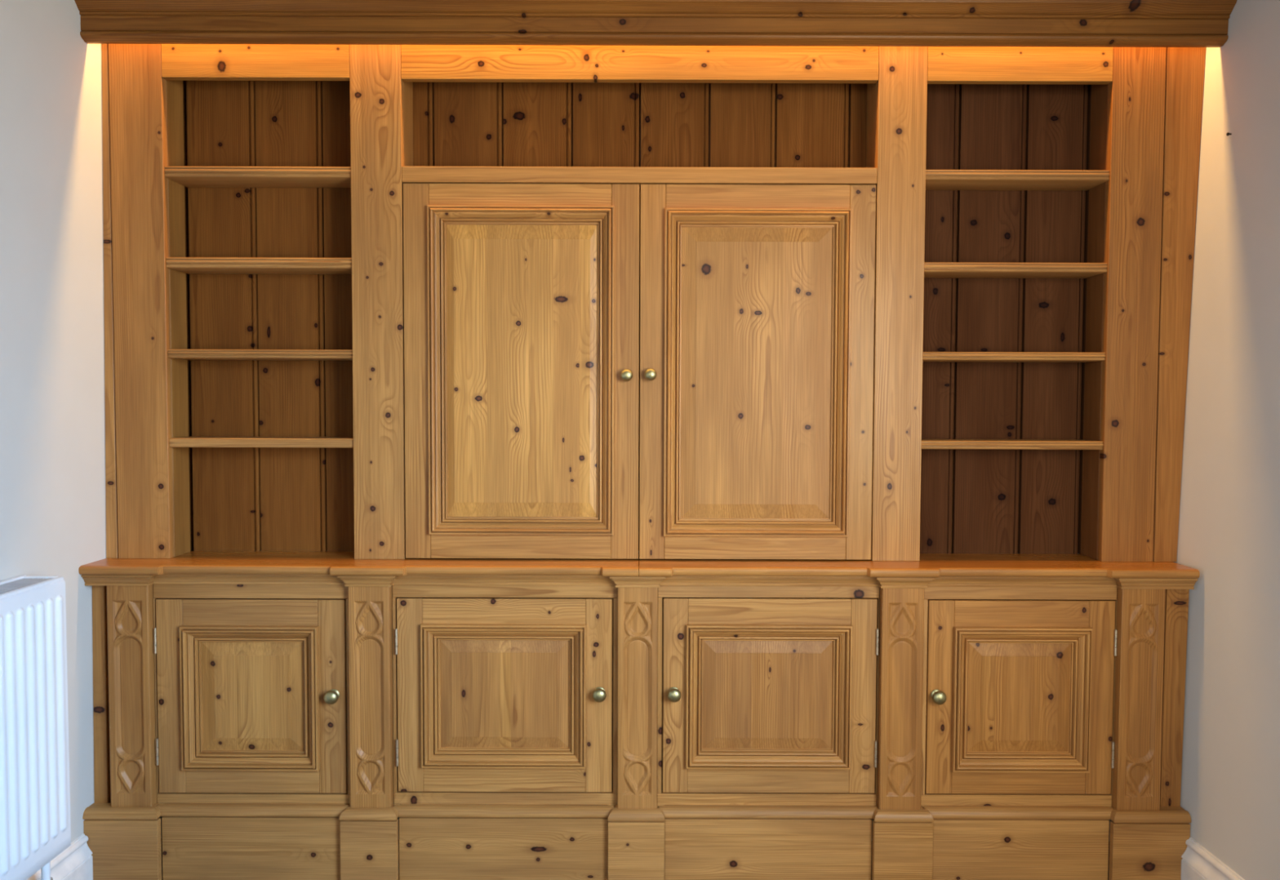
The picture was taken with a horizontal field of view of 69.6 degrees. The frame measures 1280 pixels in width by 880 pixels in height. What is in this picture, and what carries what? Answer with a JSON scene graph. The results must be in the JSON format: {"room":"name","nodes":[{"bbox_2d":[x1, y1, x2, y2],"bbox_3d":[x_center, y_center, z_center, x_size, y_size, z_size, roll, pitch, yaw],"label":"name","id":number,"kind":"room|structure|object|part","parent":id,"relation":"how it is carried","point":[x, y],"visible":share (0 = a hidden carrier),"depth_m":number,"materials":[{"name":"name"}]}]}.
{"room":"living room","nodes":[
{"label":"living room","id":0,"kind":"room"},
{"bbox_2d":[0,0,106,842],"bbox_3d":[-1.521,0.058,0.293,0.166,2.450,4.800,0,2,0],"label":"wall","id":1,"kind":"structure","parent":0,"point":[53,494],"depth_m":2.27,"materials":[{"name":"paint"}]},
{"bbox_2d":[0,575,71,879],"bbox_3d":[-1.404,0.787,1.578,0.122,0.892,1.202,0,2,0],"label":"radiator","id":2,"kind":"object","parent":1,"relation":"attached to","point":[35,824],"visible":1,"depth_m":2.04,"materials":[{"name":"white metal"}]},
{"bbox_2d":[26,833,93,879],"bbox_3d":[-1.454,1.207,0.192,0.024,0.163,4.467,0,2,0],"label":"baseboard","id":3,"kind":"structure","parent":1,"relation":"attached to","point":[75,862],"depth_m":2.36,"materials":[{"name":"white paint"}]},
{"bbox_2d":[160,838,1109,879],"bbox_3d":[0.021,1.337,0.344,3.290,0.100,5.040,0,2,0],"label":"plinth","id":4,"kind":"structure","parent":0,"point":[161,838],"depth_m":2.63,"materials":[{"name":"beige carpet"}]},
{"bbox_2d":[80,574,161,879],"bbox_3d":[-1.367,0.774,2.436,0.195,0.848,0.053,0,2,0],"label":"pilaster","id":5,"kind":"object","parent":4,"relation":"on","point":[123,833],"visible":1,"depth_m":2.43,"materials":[{"name":"brown wood"}]},
{"bbox_2d":[92,586,111,802],"bbox_3d":[-1.434,0.686,2.466,0.058,0.610,0.022,0,2,0],"label":"end panel","id":6,"kind":"object","parent":5,"relation":"attached to","point":[102,793],"visible":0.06,"depth_m":2.46,"materials":[{"name":"brown wood"}]},
{"bbox_2d":[152,573,350,879],"bbox_3d":[-1.032,0.771,2.529,0.524,0.848,0.213,0,2,0],"label":"base cabinet","id":7,"kind":"object","parent":4,"relation":"on","point":[252,698],"visible":0.93,"depth_m":2.45,"materials":[{"name":"brown wood"}]},
{"bbox_3d":[-1.194,0.687,2.451,0.053,0.387,0.025,0,2,-15],"label":"moulding","id":8,"kind":"part","parent":7,"relation":"part of","materials":[{"name":"brown wood"}]},
{"bbox_3d":[-1.036,0.517,2.445,0.364,0.047,0.036,0,2,0],"label":"moulding","id":9,"kind":"part","parent":7,"relation":"part of","materials":[{"name":"brown wood"}]},
{"bbox_3d":[-1.031,0.367,2.432,0.524,0.032,0.020,0,2,0],"label":"bed moulding","id":10,"kind":"part","parent":7,"relation":"part of","materials":[{"name":"brown wood"}]},
{"bbox_3d":[-1.038,0.857,2.459,0.364,0.047,0.036,0,2,0],"label":"moulding","id":11,"kind":"part","parent":7,"relation":"part of","materials":[{"name":"brown wood"}]},
{"bbox_3d":[-1.031,0.401,2.454,0.524,0.039,0.022,0,2,0],"label":"frieze rail","id":12,"kind":"part","parent":7,"relation":"part of","materials":[{"name":"brown wood"}]},
{"bbox_3d":[-1.036,0.460,2.457,0.358,0.072,0.022,0,2,0],"label":"door rail","id":13,"kind":"part","parent":7,"relation":"part of","materials":[{"name":"brown wood"}]},
{"bbox_3d":[-1.038,0.912,2.475,0.358,0.068,0.022,0,2,0],"label":"door rail","id":14,"kind":"part","parent":7,"relation":"part of","materials":[{"name":"brown wood"}]},
{"bbox_3d":[-1.037,0.687,2.463,0.276,0.299,0.008,0,2,0],"label":"panel","id":15,"kind":"part","parent":7,"relation":"part of","materials":[{"name":"brown wood"}]},
{"bbox_3d":[-1.033,0.971,2.477,0.524,0.043,0.022,0,2,0],"label":"rail","id":16,"kind":"part","parent":7,"relation":"part of","materials":[{"name":"brown wood"}]},
{"bbox_3d":[-0.880,0.688,2.451,0.053,0.387,0.025,1,2,15],"label":"moulding","id":17,"kind":"part","parent":7,"relation":"part of","materials":[{"name":"brown wood"}]},
{"bbox_3d":[-0.817,0.680,2.436,0.037,0.037,0.036,0,2,0],"label":"knob","id":18,"kind":"part","parent":7,"relation":"part of","materials":[{"name":"gold metal"}]},
{"bbox_2d":[337,575,398,879],"bbox_3d":[-0.715,0.776,2.436,0.150,0.848,0.053,0,2,0],"label":"pilaster","id":19,"kind":"object","parent":4,"relation":"on","point":[369,827],"visible":1,"depth_m":2.43,"materials":[{"name":"brown wood"}]},
{"bbox_2d":[392,574,617,879],"bbox_3d":[-0.360,0.774,2.529,0.598,0.848,0.213,0,2,0],"label":"base cabinet","id":20,"kind":"object","parent":4,"relation":"on","point":[505,686],"visible":0.94,"depth_m":2.45,"materials":[{"name":"brown wood"}]},
{"bbox_3d":[-0.557,0.681,2.450,0.053,0.385,0.025,0,2,-15],"label":"moulding","id":21,"kind":"part","parent":20,"relation":"part of","materials":[{"name":"brown wood"}]},
{"bbox_3d":[-0.362,0.513,2.445,0.438,0.047,0.036,0,2,0],"label":"moulding","id":22,"kind":"part","parent":20,"relation":"part of","materials":[{"name":"brown wood"}]},
{"bbox_3d":[-0.363,0.850,2.458,0.438,0.047,0.036,0,2,0],"label":"moulding","id":23,"kind":"part","parent":20,"relation":"part of","materials":[{"name":"brown wood"}]},
{"bbox_3d":[-0.361,0.456,2.456,0.434,0.069,0.022,0,2,0],"label":"door rail","id":24,"kind":"part","parent":20,"relation":"part of","materials":[{"name":"brown wood"}]},
{"bbox_3d":[-0.359,0.369,2.432,0.598,0.032,0.020,0,2,0],"label":"bed moulding","id":25,"kind":"part","parent":20,"relation":"part of","materials":[{"name":"brown wood"}]},
{"bbox_3d":[-0.362,0.681,2.463,0.350,0.297,0.008,0,2,0],"label":"panel","id":26,"kind":"part","parent":20,"relation":"part of","materials":[{"name":"brown wood"}]},
{"bbox_3d":[-0.363,0.907,2.474,0.434,0.071,0.022,0,2,0],"label":"door rail","id":27,"kind":"part","parent":20,"relation":"part of","materials":[{"name":"brown wood"}]},
{"bbox_3d":[-0.359,0.401,2.454,0.598,0.034,0.022,0,2,0],"label":"frieze rail","id":28,"kind":"part","parent":20,"relation":"part of","materials":[{"name":"brown wood"}]},
{"bbox_3d":[-0.361,0.970,2.477,0.598,0.048,0.022,0,2,0],"label":"rail","id":29,"kind":"part","parent":20,"relation":"part of","materials":[{"name":"brown wood"}]},
{"bbox_3d":[-0.168,0.682,2.450,0.053,0.385,0.025,1,2,15],"label":"moulding","id":30,"kind":"part","parent":20,"relation":"part of","materials":[{"name":"brown wood"}]},
{"bbox_3d":[-0.107,0.674,2.436,0.037,0.037,0.036,0,2,0],"label":"knob","id":31,"kind":"part","parent":20,"relation":"part of","materials":[{"name":"gold metal"}]},
{"bbox_2d":[78,551,1199,578],"bbox_3d":[-0.002,0.339,2.511,2.908,0.024,0.249,0,2,0],"label":"countertop","id":32,"kind":"structure","parent":20,"relation":"on","point":[284,562],"depth_m":2.41,"materials":[{"name":"brown wood"}]},
{"bbox_2d":[102,44,354,558],"bbox_3d":[-1.114,-0.443,2.557,0.676,1.528,0.165,0,2,0],"label":"bookcase","id":33,"kind":"object","parent":32,"relation":"on","point":[227,167],"visible":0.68,"depth_m":2.58,"materials":[{"name":"brown wood"}]},
{"bbox_3d":[-1.289,-0.433,2.546,0.022,1.508,0.092,0,2,0],"label":"panel","id":34,"kind":"part","parent":33,"relation":"part of","materials":[{"name":"brown wood"}]},
{"bbox_3d":[-1.087,-0.446,2.632,0.622,1.528,0.015,0,2,0],"label":"backing panel","id":35,"kind":"part","parent":33,"relation":"part of","materials":[{"name":"brown wood"}]},
{"bbox_3d":[-1.026,-0.723,2.530,0.501,0.029,0.124,0,2,0],"label":"shelf","id":36,"kind":"part","parent":33,"relation":"part of","materials":[{"name":"brown wood"}]},
{"bbox_3d":[-1.027,-0.480,2.540,0.501,0.028,0.124,0,2,0],"label":"shelf","id":37,"kind":"part","parent":33,"relation":"part of","materials":[{"name":"brown wood"}]},
{"bbox_3d":[-1.027,-0.235,2.550,0.501,0.024,0.124,0,2,0],"label":"shelf","id":38,"kind":"part","parent":33,"relation":"part of","materials":[{"name":"brown wood"}]},
{"bbox_3d":[-1.028,0.006,2.560,0.501,0.026,0.123,0,2,0],"label":"shelf","id":39,"kind":"part","parent":33,"relation":"part of","materials":[{"name":"brown wood"}]},
{"bbox_2d":[349,44,927,560],"bbox_3d":[-0.005,-0.439,2.541,1.540,1.528,0.197,0,2,0],"label":"cabinet","id":40,"kind":"object","parent":32,"relation":"on","point":[608,302],"visible":0.92,"depth_m":2.49,"materials":[{"name":"brown wood"}]},
{"bbox_3d":[-0.707,-0.431,2.552,0.136,1.508,0.104,0,2,0],"label":"panel","id":41,"kind":"part","parent":40,"relation":"part of","materials":[{"name":"brown wood"}]},
{"bbox_3d":[-0.545,-0.185,2.481,0.053,0.884,0.025,0,2,-15],"label":"moulding","id":42,"kind":"part","parent":40,"relation":"part of","materials":[{"name":"brown wood"}]},
{"bbox_3d":[-0.321,-0.655,2.477,0.490,0.064,0.022,0,2,0],"label":"door rail","id":43,"kind":"part","parent":40,"relation":"part of","materials":[{"name":"brown wood"}]},
{"bbox_3d":[-0.318,-0.603,2.466,0.500,0.047,0.036,0,2,0],"label":"moulding","id":44,"kind":"part","parent":40,"relation":"part of","materials":[{"name":"brown wood"}]},
{"bbox_3d":[-0.324,0.288,2.515,0.490,0.070,0.022,0,2,0],"label":"door rail","id":45,"kind":"part","parent":40,"relation":"part of","materials":[{"name":"brown wood"}]},
{"bbox_3d":[-0.321,0.233,2.499,0.500,0.047,0.036,0,2,0],"label":"moulding","id":46,"kind":"part","parent":40,"relation":"part of","materials":[{"name":"brown wood"}]},
{"bbox_3d":[-0.320,-0.185,2.493,0.412,0.796,0.008,0,2,0],"label":"panel","id":47,"kind":"part","parent":40,"relation":"part of","materials":[{"name":"brown wood"}]},
{"bbox_3d":[-0.094,-0.184,2.481,0.053,0.884,0.025,1,2,15],"label":"moulding","id":48,"kind":"part","parent":40,"relation":"part of","materials":[{"name":"brown wood"}]},
{"bbox_3d":[-0.036,-0.174,2.469,0.033,0.033,0.032,0,2,0],"label":"knob","id":49,"kind":"part","parent":40,"relation":"part of","materials":[{"name":"gold metal"}]},
{"bbox_3d":[-0.001,-0.710,2.476,1.274,0.042,0.025,0,2,0],"label":"rail","id":50,"kind":"part","parent":40,"relation":"part of","materials":[{"name":"brown wood"}]},
{"bbox_3d":[-0.005,-0.442,2.632,1.538,1.528,0.015,0,2,0],"label":"backing panel","id":51,"kind":"part","parent":40,"relation":"part of","materials":[{"name":"brown wood"}]},
{"bbox_3d":[0.028,-0.176,2.469,0.033,0.033,0.032,0,2,0],"label":"knob","id":52,"kind":"part","parent":40,"relation":"part of","materials":[{"name":"gold metal"}]},
{"bbox_2d":[74,0,1236,47],"bbox_3d":[0.039,-1.127,2.362,2.950,0.207,0.210,0,2,0],"label":"crown molding","id":53,"kind":"structure","parent":40,"relation":"attached to","point":[810,23],"depth_m":2.36,"materials":[{"name":"brown wood"}]},
{"bbox_3d":[0.036,-1.035,2.376,2.945,0.022,0.034,0,2,0],"label":"bead moulding","id":54,"kind":"part","parent":53,"relation":"part of","materials":[{"name":"brown wood"}]},
{"bbox_3d":[0.040,-1.156,2.321,2.949,0.146,0.132,0,2,0],"label":"crown moulding","id":55,"kind":"part","parent":53,"relation":"part of","materials":[{"name":"brown wood"}]},
{"bbox_3d":[0.090,-0.179,2.481,0.053,0.881,0.025,0,2,-15],"label":"moulding","id":56,"kind":"part","parent":40,"relation":"part of","materials":[{"name":"brown wood"}]},
{"bbox_3d":[0.313,0.291,2.515,0.494,0.067,0.022,0,2,0],"label":"door rail","id":57,"kind":"part","parent":40,"relation":"part of","materials":[{"name":"brown wood"}]},
{"bbox_3d":[0.314,0.238,2.499,0.500,0.047,0.036,0,2,0],"label":"moulding","id":58,"kind":"part","parent":40,"relation":"part of","materials":[{"name":"brown wood"}]},
{"bbox_3d":[0.315,-0.179,2.494,0.412,0.793,0.008,0,2,0],"label":"panel","id":59,"kind":"part","parent":40,"relation":"part of","materials":[{"name":"brown wood"}]},
{"bbox_3d":[0.317,-0.653,2.477,0.494,0.064,0.022,0,2,0],"label":"door rail","id":60,"kind":"part","parent":40,"relation":"part of","materials":[{"name":"brown wood"}]},
{"bbox_3d":[0.316,-0.595,2.466,0.500,0.047,0.036,0,2,0],"label":"moulding","id":61,"kind":"part","parent":40,"relation":"part of","materials":[{"name":"brown wood"}]},
{"bbox_3d":[0.540,-0.178,2.481,0.053,0.881,0.025,1,2,15],"label":"moulding","id":62,"kind":"part","parent":40,"relation":"part of","materials":[{"name":"brown wood"}]},
{"bbox_3d":[0.699,-0.427,2.552,0.129,1.508,0.104,0,2,0],"label":"panel","id":63,"kind":"part","parent":40,"relation":"part of","materials":[{"name":"brown wood"}]},
{"bbox_2d":[920,46,1205,561],"bbox_3d":[1.138,-0.435,2.557,0.746,1.528,0.165,0,2,0],"label":"bookcase","id":64,"kind":"object","parent":32,"relation":"on","point":[1062,183],"visible":0.72,"depth_m":2.58,"materials":[{"name":"brown wood"}]},
{"bbox_3d":[1.083,-0.439,2.632,0.636,1.528,0.015,0,2,0],"label":"backing panel","id":65,"kind":"part","parent":64,"relation":"part of","materials":[{"name":"brown wood"}]},
{"bbox_3d":[1.011,0.012,2.560,0.494,0.024,0.124,0,2,0],"label":"shelf","id":66,"kind":"part","parent":64,"relation":"part of","materials":[{"name":"brown wood"}]},
{"bbox_3d":[1.011,-0.229,2.550,0.494,0.022,0.124,0,2,0],"label":"shelf","id":67,"kind":"part","parent":64,"relation":"part of","materials":[{"name":"brown wood"}]},
{"bbox_3d":[1.012,-0.468,2.540,0.494,0.026,0.124,0,2,0],"label":"shelf","id":68,"kind":"part","parent":64,"relation":"part of","materials":[{"name":"brown wood"}]},
{"bbox_3d":[1.013,-0.714,2.530,0.494,0.028,0.124,0,2,0],"label":"shelf","id":69,"kind":"part","parent":64,"relation":"part of","materials":[{"name":"brown wood"}]},
{"bbox_3d":[1.270,-0.424,2.548,0.021,1.508,0.096,0,2,0],"label":"panel","id":70,"kind":"part","parent":64,"relation":"part of","materials":[{"name":"brown wood"}]},
{"bbox_2d":[608,575,665,879],"bbox_3d":[-0.009,0.779,2.436,0.150,0.848,0.053,0,2,0],"label":"pilaster","id":71,"kind":"object","parent":4,"relation":"on","point":[636,824],"visible":1,"depth_m":2.43,"materials":[{"name":"brown wood"}]},
{"bbox_2d":[656,575,879,879],"bbox_3d":[0.340,0.776,2.529,0.589,0.848,0.213,0,2,0],"label":"base cabinet","id":72,"kind":"object","parent":4,"relation":"on","point":[767,686],"visible":0.97,"depth_m":2.45,"materials":[{"name":"brown wood"}]},
{"bbox_3d":[0.090,0.674,2.436,0.037,0.037,0.036,0,2,0],"label":"knob","id":73,"kind":"part","parent":72,"relation":"part of","materials":[{"name":"gold metal"}]},
{"bbox_3d":[0.147,0.683,2.450,0.053,0.386,0.025,0,2,-15],"label":"moulding","id":74,"kind":"part","parent":72,"relation":"part of","materials":[{"name":"brown wood"}]},
{"bbox_3d":[0.340,0.973,2.477,0.589,0.048,0.022,0,2,0],"label":"rail","id":75,"kind":"part","parent":72,"relation":"part of","materials":[{"name":"brown wood"}]},
{"bbox_3d":[0.342,0.683,2.463,0.352,0.298,0.008,0,2,0],"label":"panel","id":76,"kind":"part","parent":72,"relation":"part of","materials":[{"name":"brown wood"}]},
{"bbox_3d":[0.343,0.910,2.474,0.434,0.071,0.022,0,2,0],"label":"door rail","id":77,"kind":"part","parent":72,"relation":"part of","materials":[{"name":"brown wood"}]},
{"bbox_3d":[0.341,0.853,2.458,0.440,0.047,0.036,0,2,0],"label":"moulding","id":78,"kind":"part","parent":72,"relation":"part of","materials":[{"name":"brown wood"}]},
{"bbox_3d":[0.342,0.403,2.454,0.589,0.032,0.022,0,2,0],"label":"frieze rail","id":79,"kind":"part","parent":72,"relation":"part of","materials":[{"name":"brown wood"}]},
{"bbox_3d":[0.343,0.514,2.445,0.440,0.047,0.036,0,2,0],"label":"moulding","id":80,"kind":"part","parent":72,"relation":"part of","materials":[{"name":"brown wood"}]},
{"bbox_3d":[0.342,0.371,2.432,0.589,0.032,0.020,0,2,0],"label":"bed moulding","id":81,"kind":"part","parent":72,"relation":"part of","materials":[{"name":"brown wood"}]},
{"bbox_3d":[0.345,0.456,2.456,0.434,0.069,0.022,0,2,0],"label":"door rail","id":82,"kind":"part","parent":72,"relation":"part of","materials":[{"name":"brown wood"}]},
{"bbox_3d":[0.537,0.684,2.450,0.053,0.386,0.025,1,2,15],"label":"moulding","id":83,"kind":"part","parent":72,"relation":"part of","materials":[{"name":"brown wood"}]},
{"bbox_2d":[871,577,934,879],"bbox_3d":[0.694,0.781,2.436,0.157,0.848,0.053,0,2,0],"label":"pilaster","id":84,"kind":"object","parent":4,"relation":"on","point":[903,829],"visible":1,"depth_m":2.43,"materials":[{"name":"brown wood"}]},
{"bbox_2d":[920,576,1117,879],"bbox_3d":[1.008,0.778,2.529,0.520,0.848,0.213,0,2,0],"label":"base cabinet","id":85,"kind":"object","parent":4,"relation":"on","point":[1018,744],"visible":0.92,"depth_m":2.45,"materials":[{"name":"brown wood"}]},
{"bbox_3d":[0.791,0.681,2.436,0.037,0.037,0.036,0,2,0],"label":"knob","id":86,"kind":"part","parent":85,"relation":"part of","materials":[{"name":"gold metal"}]},
{"bbox_3d":[0.858,0.691,2.450,0.053,0.388,0.025,0,2,-15],"label":"moulding","id":87,"kind":"part","parent":85,"relation":"part of","materials":[{"name":"brown wood"}]},
{"bbox_3d":[1.006,0.975,2.477,0.518,0.047,0.022,0,2,0],"label":"rail","id":88,"kind":"part","parent":85,"relation":"part of","materials":[{"name":"brown wood"}]},
{"bbox_3d":[1.014,0.915,2.475,0.358,0.066,0.022,0,2,0],"label":"door rail","id":89,"kind":"part","parent":85,"relation":"part of","materials":[{"name":"brown wood"}]},
{"bbox_3d":[1.015,0.691,2.463,0.277,0.300,0.008,0,2,0],"label":"panel","id":90,"kind":"part","parent":85,"relation":"part of","materials":[{"name":"brown wood"}]},
{"bbox_3d":[1.008,0.406,2.454,0.518,0.035,0.022,0,2,0],"label":"frieze rail","id":91,"kind":"part","parent":85,"relation":"part of","materials":[{"name":"brown wood"}]},
{"bbox_3d":[1.016,0.462,2.456,0.358,0.071,0.022,0,2,0],"label":"door rail","id":92,"kind":"part","parent":85,"relation":"part of","materials":[{"name":"brown wood"}]},
{"bbox_3d":[1.015,0.861,2.459,0.365,0.047,0.036,0,2,0],"label":"moulding","id":93,"kind":"part","parent":85,"relation":"part of","materials":[{"name":"brown wood"}]},
{"bbox_3d":[1.008,0.374,2.432,0.518,0.032,0.020,0,2,0],"label":"bed moulding","id":94,"kind":"part","parent":85,"relation":"part of","materials":[{"name":"brown wood"}]},
{"bbox_3d":[1.016,0.521,2.445,0.365,0.047,0.036,0,2,0],"label":"moulding","id":95,"kind":"part","parent":85,"relation":"part of","materials":[{"name":"brown wood"}]},
{"bbox_3d":[1.173,0.692,2.450,0.053,0.388,0.025,1,2,15],"label":"moulding","id":96,"kind":"part","parent":85,"relation":"part of","materials":[{"name":"brown wood"}]},
{"bbox_2d":[1108,577,1197,879],"bbox_3d":[1.349,0.783,2.436,0.205,0.848,0.053,0,2,0],"label":"pilaster","id":97,"kind":"object","parent":4,"relation":"on","point":[1148,839],"visible":1,"depth_m":2.43,"materials":[{"name":"brown wood"}]},
{"bbox_2d":[1160,589,1189,806],"bbox_3d":[1.420,0.695,2.466,0.076,0.610,0.022,0,2,0],"label":"end panel","id":98,"kind":"object","parent":97,"relation":"attached to","point":[1176,601],"visible":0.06,"depth_m":2.45,"materials":[{"name":"brown wood"}]},
{"bbox_2d":[1173,0,1279,879],"bbox_3d":[1.551,0.068,0.293,0.202,2.450,4.800,0,2,0],"label":"wall","id":99,"kind":"structure","parent":0,"point":[1229,517],"depth_m":2.28,"materials":[{"name":"paint"}]},
{"bbox_2d":[1180,837,1244,879],"bbox_3d":[1.437,1.216,0.192,0.024,0.163,4.467,0,2,0],"label":"baseboard","id":100,"kind":"structure","parent":99,"relation":"attached to","point":[1197,863],"depth_m":2.35,"materials":[{"name":"white paint"}]}
]}

